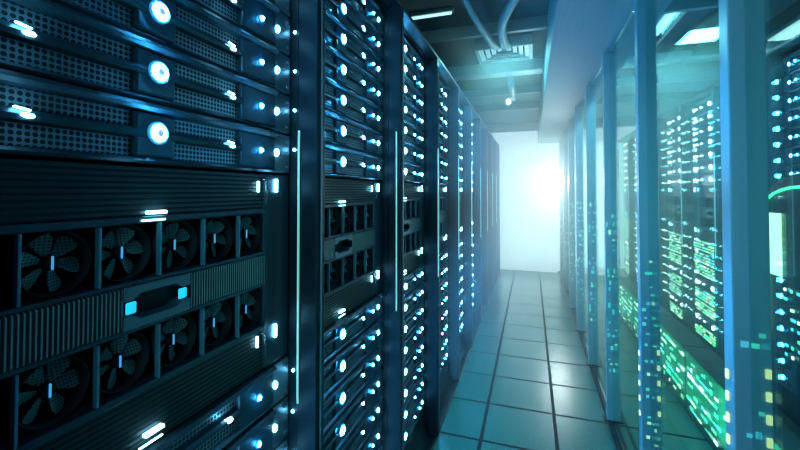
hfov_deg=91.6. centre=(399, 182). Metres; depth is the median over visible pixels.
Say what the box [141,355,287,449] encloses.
server
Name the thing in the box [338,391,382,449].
server
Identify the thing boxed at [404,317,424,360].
server
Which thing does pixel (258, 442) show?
light
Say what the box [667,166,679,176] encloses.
server
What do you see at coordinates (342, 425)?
ring light
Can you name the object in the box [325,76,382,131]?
server
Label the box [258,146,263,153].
light
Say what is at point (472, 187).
chassis
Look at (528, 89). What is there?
ceiling beam
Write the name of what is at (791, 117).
server
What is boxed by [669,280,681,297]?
panel
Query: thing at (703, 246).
panel
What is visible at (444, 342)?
server
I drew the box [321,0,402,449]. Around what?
rack
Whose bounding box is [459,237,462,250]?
server
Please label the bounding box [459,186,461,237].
chassis
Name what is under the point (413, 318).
server
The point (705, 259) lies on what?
panel
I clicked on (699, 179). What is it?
server
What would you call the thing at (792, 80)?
server
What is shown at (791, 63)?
server
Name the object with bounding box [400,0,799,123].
ceiling
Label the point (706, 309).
panel
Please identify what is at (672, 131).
server
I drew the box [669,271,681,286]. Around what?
panel
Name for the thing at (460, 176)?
server
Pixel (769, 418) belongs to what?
marker light
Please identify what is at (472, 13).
flexible duct
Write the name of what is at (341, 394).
ring light
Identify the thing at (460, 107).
server
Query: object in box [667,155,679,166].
server
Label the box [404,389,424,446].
server
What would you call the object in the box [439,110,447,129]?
server
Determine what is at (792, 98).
server
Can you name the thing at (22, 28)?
light
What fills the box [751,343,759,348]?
marker light
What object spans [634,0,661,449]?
post
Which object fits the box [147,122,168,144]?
ring light
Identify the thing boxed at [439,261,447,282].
server
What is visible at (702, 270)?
panel
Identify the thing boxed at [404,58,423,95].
server
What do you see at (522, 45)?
air vent
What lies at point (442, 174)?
server
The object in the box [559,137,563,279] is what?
post
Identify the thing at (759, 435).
marker light
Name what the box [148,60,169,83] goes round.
ring light
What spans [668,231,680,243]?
panel
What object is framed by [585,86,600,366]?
post
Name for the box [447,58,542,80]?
ceiling beam
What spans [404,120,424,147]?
server
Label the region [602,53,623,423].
post
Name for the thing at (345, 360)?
server
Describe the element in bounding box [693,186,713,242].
chassis
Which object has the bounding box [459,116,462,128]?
server
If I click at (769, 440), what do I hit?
marker light
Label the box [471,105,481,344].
rack
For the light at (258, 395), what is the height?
0.018 m
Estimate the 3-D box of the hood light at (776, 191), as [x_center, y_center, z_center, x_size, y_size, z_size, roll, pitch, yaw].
[1.639,0.065,1.589,0.012,0.110,0.558,0,-1,19]
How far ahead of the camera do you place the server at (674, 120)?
3.82 m
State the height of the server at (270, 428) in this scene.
0.095 m
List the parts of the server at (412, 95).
perforated panel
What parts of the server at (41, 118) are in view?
perforated panel, perforated panel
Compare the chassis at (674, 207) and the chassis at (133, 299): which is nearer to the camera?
the chassis at (133, 299)
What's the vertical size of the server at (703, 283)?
0.095 m
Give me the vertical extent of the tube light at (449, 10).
0.042 m
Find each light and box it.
[13,105,34,117]
[15,21,36,36]
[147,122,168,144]
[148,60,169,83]
[149,0,170,23]
[225,417,232,422]
[255,439,261,448]
[256,393,261,401]
[258,58,263,65]
[258,102,263,109]
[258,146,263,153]
[259,14,264,22]
[273,381,277,388]
[339,328,344,339]
[339,360,344,372]
[339,392,344,404]
[339,423,344,436]
[340,3,345,14]
[340,33,345,44]
[340,64,345,75]
[340,94,345,105]
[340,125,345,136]
[340,156,345,167]
[409,7,453,19]
[692,0,797,55]
[725,368,728,378]
[725,390,728,400]
[726,433,729,444]
[741,341,748,347]
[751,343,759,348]
[756,432,762,439]
[759,334,765,338]
[765,369,771,379]
[766,392,771,402]
[766,415,772,425]
[767,438,772,448]
[769,185,799,198]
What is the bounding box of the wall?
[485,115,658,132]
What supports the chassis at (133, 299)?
in the rack at (304, 318)
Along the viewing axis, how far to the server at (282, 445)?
0.94 m
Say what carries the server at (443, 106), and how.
in the rack at (449, 376)
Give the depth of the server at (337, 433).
1.31 m
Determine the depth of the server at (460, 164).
3.33 m
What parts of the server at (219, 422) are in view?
perforated panel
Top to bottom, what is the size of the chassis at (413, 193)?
0.441 m
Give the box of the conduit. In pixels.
[656,12,685,46]
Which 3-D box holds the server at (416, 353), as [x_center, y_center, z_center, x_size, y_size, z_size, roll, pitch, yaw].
[-0.215,0.896,1.980,0.560,0.095,0.606,0,-1,19]
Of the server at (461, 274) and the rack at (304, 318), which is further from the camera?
the server at (461, 274)
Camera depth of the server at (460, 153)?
3.33 m
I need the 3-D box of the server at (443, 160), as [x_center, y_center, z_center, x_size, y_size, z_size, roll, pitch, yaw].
[-0.008,-0.135,2.616,0.560,0.095,0.606,0,-1,19]
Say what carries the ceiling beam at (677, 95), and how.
attached to the ceiling
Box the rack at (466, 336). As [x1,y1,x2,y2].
[458,86,472,379]
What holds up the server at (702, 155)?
in the rack at (687, 238)
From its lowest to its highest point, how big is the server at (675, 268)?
0.095 m
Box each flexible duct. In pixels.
[461,0,498,49]
[497,0,518,49]
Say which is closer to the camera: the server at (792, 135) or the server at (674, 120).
the server at (792, 135)
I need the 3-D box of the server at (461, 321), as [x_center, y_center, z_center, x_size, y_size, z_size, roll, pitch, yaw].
[0.199,1.221,3.202,0.560,0.095,0.606,0,-1,19]
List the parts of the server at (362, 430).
perforated panel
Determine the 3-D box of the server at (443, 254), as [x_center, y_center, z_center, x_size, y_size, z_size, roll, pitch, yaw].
[-0.008,0.509,2.603,0.560,0.095,0.606,0,-1,19]
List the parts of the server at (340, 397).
perforated panel, perforated panel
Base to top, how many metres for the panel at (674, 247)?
0.095 m
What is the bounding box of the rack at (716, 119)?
[712,80,724,360]
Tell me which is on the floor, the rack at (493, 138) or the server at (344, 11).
the rack at (493, 138)
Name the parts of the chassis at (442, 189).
louvred panel, louvred panel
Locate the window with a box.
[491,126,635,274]
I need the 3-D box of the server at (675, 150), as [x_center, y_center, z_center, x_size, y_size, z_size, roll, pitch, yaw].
[2.890,-0.311,3.607,0.558,0.095,0.601,0,-1,19]
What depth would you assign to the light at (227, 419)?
0.77 m
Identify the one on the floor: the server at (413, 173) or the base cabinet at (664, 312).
the base cabinet at (664, 312)
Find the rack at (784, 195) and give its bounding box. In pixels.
[769,173,799,426]
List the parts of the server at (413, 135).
perforated panel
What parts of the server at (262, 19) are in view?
perforated panel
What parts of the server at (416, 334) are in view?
perforated panel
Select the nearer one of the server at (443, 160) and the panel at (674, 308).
the server at (443, 160)
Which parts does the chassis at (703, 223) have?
louvred panel, louvred panel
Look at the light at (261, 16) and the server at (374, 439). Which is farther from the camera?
the server at (374, 439)
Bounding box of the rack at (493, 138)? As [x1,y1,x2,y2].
[492,135,496,289]
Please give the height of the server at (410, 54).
0.095 m
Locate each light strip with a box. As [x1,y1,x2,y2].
[656,13,675,35]
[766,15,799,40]
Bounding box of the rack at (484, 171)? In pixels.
[480,118,487,323]
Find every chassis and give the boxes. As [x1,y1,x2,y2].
[0,157,287,449]
[324,178,381,327]
[404,183,423,274]
[439,185,446,251]
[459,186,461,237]
[472,187,472,229]
[624,188,627,218]
[635,188,636,220]
[668,187,680,233]
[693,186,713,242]
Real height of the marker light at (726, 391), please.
0.020 m
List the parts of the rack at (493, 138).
door handle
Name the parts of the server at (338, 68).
perforated panel, perforated panel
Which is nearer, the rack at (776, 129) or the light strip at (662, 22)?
the rack at (776, 129)
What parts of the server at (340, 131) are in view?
perforated panel, perforated panel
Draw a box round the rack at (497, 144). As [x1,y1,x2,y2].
[496,141,499,278]
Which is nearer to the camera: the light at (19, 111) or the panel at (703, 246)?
the light at (19, 111)
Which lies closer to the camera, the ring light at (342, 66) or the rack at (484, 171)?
the ring light at (342, 66)
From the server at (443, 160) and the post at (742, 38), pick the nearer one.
the post at (742, 38)
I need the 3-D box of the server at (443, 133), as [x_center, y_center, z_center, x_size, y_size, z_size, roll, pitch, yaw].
[-0.008,-0.332,2.620,0.560,0.095,0.606,0,-1,19]
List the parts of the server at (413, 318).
perforated panel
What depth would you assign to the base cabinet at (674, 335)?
2.61 m
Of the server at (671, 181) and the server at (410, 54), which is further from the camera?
the server at (671, 181)
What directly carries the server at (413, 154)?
in the rack at (424, 435)
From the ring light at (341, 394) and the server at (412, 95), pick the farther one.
the server at (412, 95)
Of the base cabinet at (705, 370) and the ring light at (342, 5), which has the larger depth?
the base cabinet at (705, 370)
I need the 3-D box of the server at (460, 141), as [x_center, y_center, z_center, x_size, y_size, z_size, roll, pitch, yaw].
[0.199,-0.319,3.235,0.560,0.095,0.606,0,-1,19]
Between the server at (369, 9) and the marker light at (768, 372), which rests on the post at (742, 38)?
the marker light at (768, 372)
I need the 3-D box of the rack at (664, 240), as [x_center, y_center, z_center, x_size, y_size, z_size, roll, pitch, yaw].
[3.011,0.380,3.551,0.962,2.150,0.648,0,-1,19]
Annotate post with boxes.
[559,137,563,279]
[563,130,568,291]
[568,120,576,308]
[575,106,586,331]
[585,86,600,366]
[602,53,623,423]
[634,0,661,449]
[718,0,773,449]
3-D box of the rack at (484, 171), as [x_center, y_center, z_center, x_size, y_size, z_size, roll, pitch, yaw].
[0.490,0.399,4.490,0.962,2.150,0.648,0,-1,19]
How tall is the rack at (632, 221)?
2.150 m
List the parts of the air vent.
plate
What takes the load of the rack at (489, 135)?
on the floor
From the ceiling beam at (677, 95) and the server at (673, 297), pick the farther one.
the ceiling beam at (677, 95)
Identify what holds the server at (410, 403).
in the rack at (424, 435)
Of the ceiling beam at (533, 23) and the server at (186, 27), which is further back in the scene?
the ceiling beam at (533, 23)
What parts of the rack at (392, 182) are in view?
corner post, panel, corner post, door handle, edge trim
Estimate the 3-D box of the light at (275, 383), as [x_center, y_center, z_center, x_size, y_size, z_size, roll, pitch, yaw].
[-0.291,0.473,0.910,0.009,0.017,0.012,0,-1,19]
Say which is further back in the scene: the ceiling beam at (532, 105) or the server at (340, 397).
the ceiling beam at (532, 105)
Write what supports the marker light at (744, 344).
attached to the post at (742, 38)
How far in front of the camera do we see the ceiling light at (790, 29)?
2.85 m
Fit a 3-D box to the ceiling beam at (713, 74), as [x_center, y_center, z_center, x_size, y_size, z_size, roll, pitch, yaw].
[2.893,-1.074,3.956,1.804,0.084,0.040,0,-1,19]
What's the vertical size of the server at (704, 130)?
0.095 m
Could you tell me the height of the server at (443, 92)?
0.095 m
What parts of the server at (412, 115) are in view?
perforated panel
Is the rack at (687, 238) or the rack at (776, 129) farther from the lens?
the rack at (687, 238)
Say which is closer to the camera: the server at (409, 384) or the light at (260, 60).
the light at (260, 60)
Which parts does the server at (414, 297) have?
perforated panel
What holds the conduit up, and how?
attached to the ceiling
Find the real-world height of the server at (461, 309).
0.095 m
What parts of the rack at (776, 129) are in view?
corner post, panel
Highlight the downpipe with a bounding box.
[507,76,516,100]
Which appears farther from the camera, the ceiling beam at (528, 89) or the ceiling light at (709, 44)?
the ceiling beam at (528, 89)
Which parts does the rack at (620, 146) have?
edge trim, corner post, panel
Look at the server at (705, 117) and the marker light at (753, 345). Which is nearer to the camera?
the marker light at (753, 345)
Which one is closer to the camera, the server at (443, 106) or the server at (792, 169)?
the server at (792, 169)
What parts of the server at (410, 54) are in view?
perforated panel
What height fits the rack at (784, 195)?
1.455 m
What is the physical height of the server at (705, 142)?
0.095 m
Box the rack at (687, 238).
[679,84,715,352]
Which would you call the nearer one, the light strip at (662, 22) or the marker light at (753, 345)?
the marker light at (753, 345)
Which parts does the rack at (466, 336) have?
panel, corner post, door handle, edge trim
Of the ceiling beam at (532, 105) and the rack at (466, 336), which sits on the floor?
the rack at (466, 336)
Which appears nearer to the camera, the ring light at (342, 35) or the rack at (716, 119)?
the ring light at (342, 35)
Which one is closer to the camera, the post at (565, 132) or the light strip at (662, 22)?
the light strip at (662, 22)
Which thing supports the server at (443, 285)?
in the rack at (449, 376)
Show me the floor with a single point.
(526, 382)
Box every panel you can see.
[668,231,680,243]
[669,241,680,254]
[669,251,680,265]
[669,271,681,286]
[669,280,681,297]
[669,301,681,318]
[693,238,713,255]
[693,250,713,268]
[694,262,714,282]
[695,285,714,308]
[695,297,714,321]
[695,320,715,347]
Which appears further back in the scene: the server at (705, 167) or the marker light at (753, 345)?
the server at (705, 167)
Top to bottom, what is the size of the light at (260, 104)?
0.018 m
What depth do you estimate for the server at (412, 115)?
2.02 m
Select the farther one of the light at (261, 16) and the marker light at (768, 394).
the light at (261, 16)
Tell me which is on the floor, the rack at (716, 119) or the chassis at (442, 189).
the rack at (716, 119)
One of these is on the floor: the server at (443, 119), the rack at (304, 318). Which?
the rack at (304, 318)
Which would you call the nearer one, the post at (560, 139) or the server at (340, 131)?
the server at (340, 131)
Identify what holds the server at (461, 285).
in the rack at (466, 336)
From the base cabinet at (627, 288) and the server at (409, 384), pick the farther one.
the base cabinet at (627, 288)
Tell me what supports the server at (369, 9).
in the rack at (392, 182)
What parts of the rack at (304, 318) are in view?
panel, door handle, corner post, edge trim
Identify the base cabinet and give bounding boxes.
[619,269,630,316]
[619,279,637,337]
[632,294,671,341]
[660,315,709,412]
[684,346,725,449]
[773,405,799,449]
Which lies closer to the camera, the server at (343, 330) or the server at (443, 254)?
the server at (343, 330)
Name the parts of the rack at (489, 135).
panel, door handle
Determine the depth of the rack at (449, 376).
2.79 m
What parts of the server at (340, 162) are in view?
perforated panel, perforated panel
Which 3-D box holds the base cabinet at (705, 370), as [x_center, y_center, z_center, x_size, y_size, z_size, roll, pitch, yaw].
[1.723,1.214,2.084,0.140,0.420,0.636,0,-1,19]
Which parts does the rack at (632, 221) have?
door handle, corner post, panel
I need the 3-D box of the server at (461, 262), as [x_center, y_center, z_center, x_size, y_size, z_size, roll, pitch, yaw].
[0.199,0.721,3.213,0.560,0.095,0.606,0,-1,19]
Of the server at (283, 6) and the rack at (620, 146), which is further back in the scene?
the rack at (620, 146)
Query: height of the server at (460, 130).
0.095 m
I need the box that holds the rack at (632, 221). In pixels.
[627,130,637,284]
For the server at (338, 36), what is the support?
in the rack at (392, 182)
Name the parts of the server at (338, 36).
perforated panel, perforated panel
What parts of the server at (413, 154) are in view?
perforated panel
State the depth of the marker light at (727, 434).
0.86 m
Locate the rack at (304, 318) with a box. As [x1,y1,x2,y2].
[270,0,322,449]
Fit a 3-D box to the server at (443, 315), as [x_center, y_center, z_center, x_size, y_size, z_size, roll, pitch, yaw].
[-0.008,0.908,2.595,0.560,0.095,0.606,0,-1,19]
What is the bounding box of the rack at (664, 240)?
[657,104,682,323]
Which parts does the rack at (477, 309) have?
panel, corner post, door handle, edge trim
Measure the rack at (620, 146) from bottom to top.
2.150 m
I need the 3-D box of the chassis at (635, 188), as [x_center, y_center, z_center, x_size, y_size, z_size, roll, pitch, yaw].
[3.304,0.282,4.822,0.556,0.441,0.602,0,-1,19]
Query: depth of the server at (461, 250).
3.30 m
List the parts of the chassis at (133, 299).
louvred panel, louvred panel, pull lever, pull lever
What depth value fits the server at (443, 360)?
2.64 m
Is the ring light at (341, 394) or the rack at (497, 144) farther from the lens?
the rack at (497, 144)
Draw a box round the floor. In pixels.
[433,269,712,449]
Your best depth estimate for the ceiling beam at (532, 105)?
5.36 m
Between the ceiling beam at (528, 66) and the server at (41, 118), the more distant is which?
the ceiling beam at (528, 66)
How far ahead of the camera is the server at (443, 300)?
2.65 m
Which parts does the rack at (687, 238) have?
edge trim, door handle, corner post, panel, corner post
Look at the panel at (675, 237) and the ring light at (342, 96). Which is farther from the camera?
the panel at (675, 237)
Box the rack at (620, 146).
[617,134,628,276]
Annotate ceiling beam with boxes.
[422,15,546,42]
[447,58,542,80]
[463,84,540,97]
[473,102,538,111]
[596,91,699,104]
[616,70,719,86]
[662,0,774,14]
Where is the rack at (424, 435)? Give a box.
[402,4,439,449]
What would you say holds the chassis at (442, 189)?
in the rack at (449, 376)
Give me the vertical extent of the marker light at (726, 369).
0.020 m
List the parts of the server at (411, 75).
perforated panel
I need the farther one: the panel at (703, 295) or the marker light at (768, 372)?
the panel at (703, 295)
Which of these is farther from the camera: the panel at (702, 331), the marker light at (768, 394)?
the panel at (702, 331)
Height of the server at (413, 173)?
0.095 m
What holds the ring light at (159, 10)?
attached to the server at (186, 27)
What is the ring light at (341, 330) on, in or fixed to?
attached to the server at (343, 330)
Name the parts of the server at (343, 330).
perforated panel, perforated panel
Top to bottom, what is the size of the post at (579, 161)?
2.164 m
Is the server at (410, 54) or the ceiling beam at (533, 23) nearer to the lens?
the server at (410, 54)
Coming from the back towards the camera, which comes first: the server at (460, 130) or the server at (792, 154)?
the server at (460, 130)
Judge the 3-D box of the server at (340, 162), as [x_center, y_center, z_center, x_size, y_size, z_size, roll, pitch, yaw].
[-0.421,-0.062,1.386,0.560,0.095,0.606,0,-1,19]
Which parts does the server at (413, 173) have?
perforated panel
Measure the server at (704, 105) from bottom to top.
0.095 m
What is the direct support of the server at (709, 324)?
in the rack at (687, 238)
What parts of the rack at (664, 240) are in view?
corner post, panel, corner post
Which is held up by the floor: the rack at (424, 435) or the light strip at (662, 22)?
the rack at (424, 435)
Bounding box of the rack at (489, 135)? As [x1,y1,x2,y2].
[487,128,492,302]
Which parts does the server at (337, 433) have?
perforated panel, perforated panel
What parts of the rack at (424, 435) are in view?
corner post, panel, corner post, door handle, edge trim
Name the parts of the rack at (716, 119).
edge trim, door handle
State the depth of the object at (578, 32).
2.30 m
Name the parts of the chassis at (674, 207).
louvred panel, louvred panel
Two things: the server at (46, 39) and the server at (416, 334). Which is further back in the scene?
the server at (416, 334)
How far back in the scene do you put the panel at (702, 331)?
3.12 m
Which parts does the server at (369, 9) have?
perforated panel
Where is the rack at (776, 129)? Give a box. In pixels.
[766,33,799,188]
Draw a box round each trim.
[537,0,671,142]
[558,271,627,449]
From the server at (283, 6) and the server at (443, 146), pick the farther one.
the server at (443, 146)
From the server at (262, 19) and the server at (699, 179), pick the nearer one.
the server at (262, 19)
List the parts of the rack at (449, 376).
corner post, panel, corner post, door handle, edge trim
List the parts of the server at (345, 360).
perforated panel, perforated panel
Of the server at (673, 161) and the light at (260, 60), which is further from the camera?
the server at (673, 161)
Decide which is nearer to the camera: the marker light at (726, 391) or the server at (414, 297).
the marker light at (726, 391)
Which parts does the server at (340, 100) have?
perforated panel, perforated panel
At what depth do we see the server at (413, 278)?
2.00 m
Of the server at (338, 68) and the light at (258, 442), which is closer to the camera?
the light at (258, 442)
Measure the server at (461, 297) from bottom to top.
0.095 m
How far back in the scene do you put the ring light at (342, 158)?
1.24 m
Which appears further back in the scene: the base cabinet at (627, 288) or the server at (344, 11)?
the base cabinet at (627, 288)
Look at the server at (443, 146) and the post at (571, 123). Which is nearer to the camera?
the server at (443, 146)
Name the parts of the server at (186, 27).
perforated panel, perforated panel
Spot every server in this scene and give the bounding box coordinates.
[0,0,289,134]
[0,68,288,173]
[50,0,289,94]
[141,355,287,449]
[191,0,289,55]
[221,396,287,449]
[268,0,289,16]
[273,437,287,449]
[324,291,382,362]
[324,316,382,397]
[324,341,382,432]
[324,366,382,449]
[325,0,382,59]
[325,9,382,83]
[325,42,382,107]
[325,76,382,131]
[325,110,382,155]
[325,144,382,179]
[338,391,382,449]
[350,0,382,35]
[360,416,382,449]
[404,38,423,78]
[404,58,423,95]
[404,79,423,113]
[404,100,423,130]
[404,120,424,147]
[404,141,424,165]
[404,162,424,182]
[404,263,424,295]
[404,281,424,317]
[404,299,424,338]
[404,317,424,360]
[404,335,424,381]
[404,353,424,403]
[404,371,424,424]
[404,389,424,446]
[439,80,447,101]
[439,95,447,115]
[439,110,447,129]
[439,125,447,143]
[439,140,447,157]
[439,155,447,170]
[439,170,447,184]
[439,248,447,266]
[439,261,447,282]
[439,275,447,297]
[439,289,447,313]
[439,303,447,328]
[439,317,447,344]
[439,331,447,359]
[439,345,447,373]
[459,104,462,117]
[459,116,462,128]
[459,128,462,140]
[459,139,462,151]
[459,151,462,163]
[459,163,461,174]
[459,174,462,185]
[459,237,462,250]
[459,249,462,262]
[459,260,462,274]
[459,272,462,286]
[459,283,462,296]
[460,295,462,308]
[460,306,462,320]
[460,318,462,333]
[666,113,678,128]
[666,124,678,138]
[667,134,679,147]
[667,144,679,157]
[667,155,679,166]
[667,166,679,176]
[667,176,679,186]
[668,261,681,276]
[669,290,681,308]
[691,96,711,117]
[691,109,711,128]
[691,122,711,139]
[691,134,711,151]
[692,147,711,162]
[692,160,712,174]
[692,173,712,185]
[694,273,714,295]
[694,309,714,334]
[783,49,799,74]
[783,68,799,92]
[784,88,799,110]
[784,107,799,128]
[784,126,799,146]
[785,145,799,164]
[785,164,799,175]
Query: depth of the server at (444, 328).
2.65 m
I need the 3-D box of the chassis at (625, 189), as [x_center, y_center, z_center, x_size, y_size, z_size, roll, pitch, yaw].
[3.511,0.295,5.436,0.556,0.441,0.602,0,-1,19]
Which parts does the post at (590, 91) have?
foot plate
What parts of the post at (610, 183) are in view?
foot plate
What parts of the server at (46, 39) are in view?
perforated panel, perforated panel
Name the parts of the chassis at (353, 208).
louvred panel, louvred panel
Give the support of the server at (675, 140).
in the rack at (664, 240)
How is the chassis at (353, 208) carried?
in the rack at (392, 182)
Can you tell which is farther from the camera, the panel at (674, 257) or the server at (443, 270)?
the panel at (674, 257)
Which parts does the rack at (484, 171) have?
panel, corner post, door handle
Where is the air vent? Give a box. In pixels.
[474,33,532,63]
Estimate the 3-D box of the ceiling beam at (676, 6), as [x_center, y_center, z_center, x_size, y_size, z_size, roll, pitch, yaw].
[2.310,-1.111,2.222,1.804,0.084,0.040,0,-1,19]
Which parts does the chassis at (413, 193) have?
louvred panel, louvred panel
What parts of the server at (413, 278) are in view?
perforated panel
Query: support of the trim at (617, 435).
on the floor
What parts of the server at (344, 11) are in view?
perforated panel, perforated panel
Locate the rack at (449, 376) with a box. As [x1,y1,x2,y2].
[438,57,459,432]

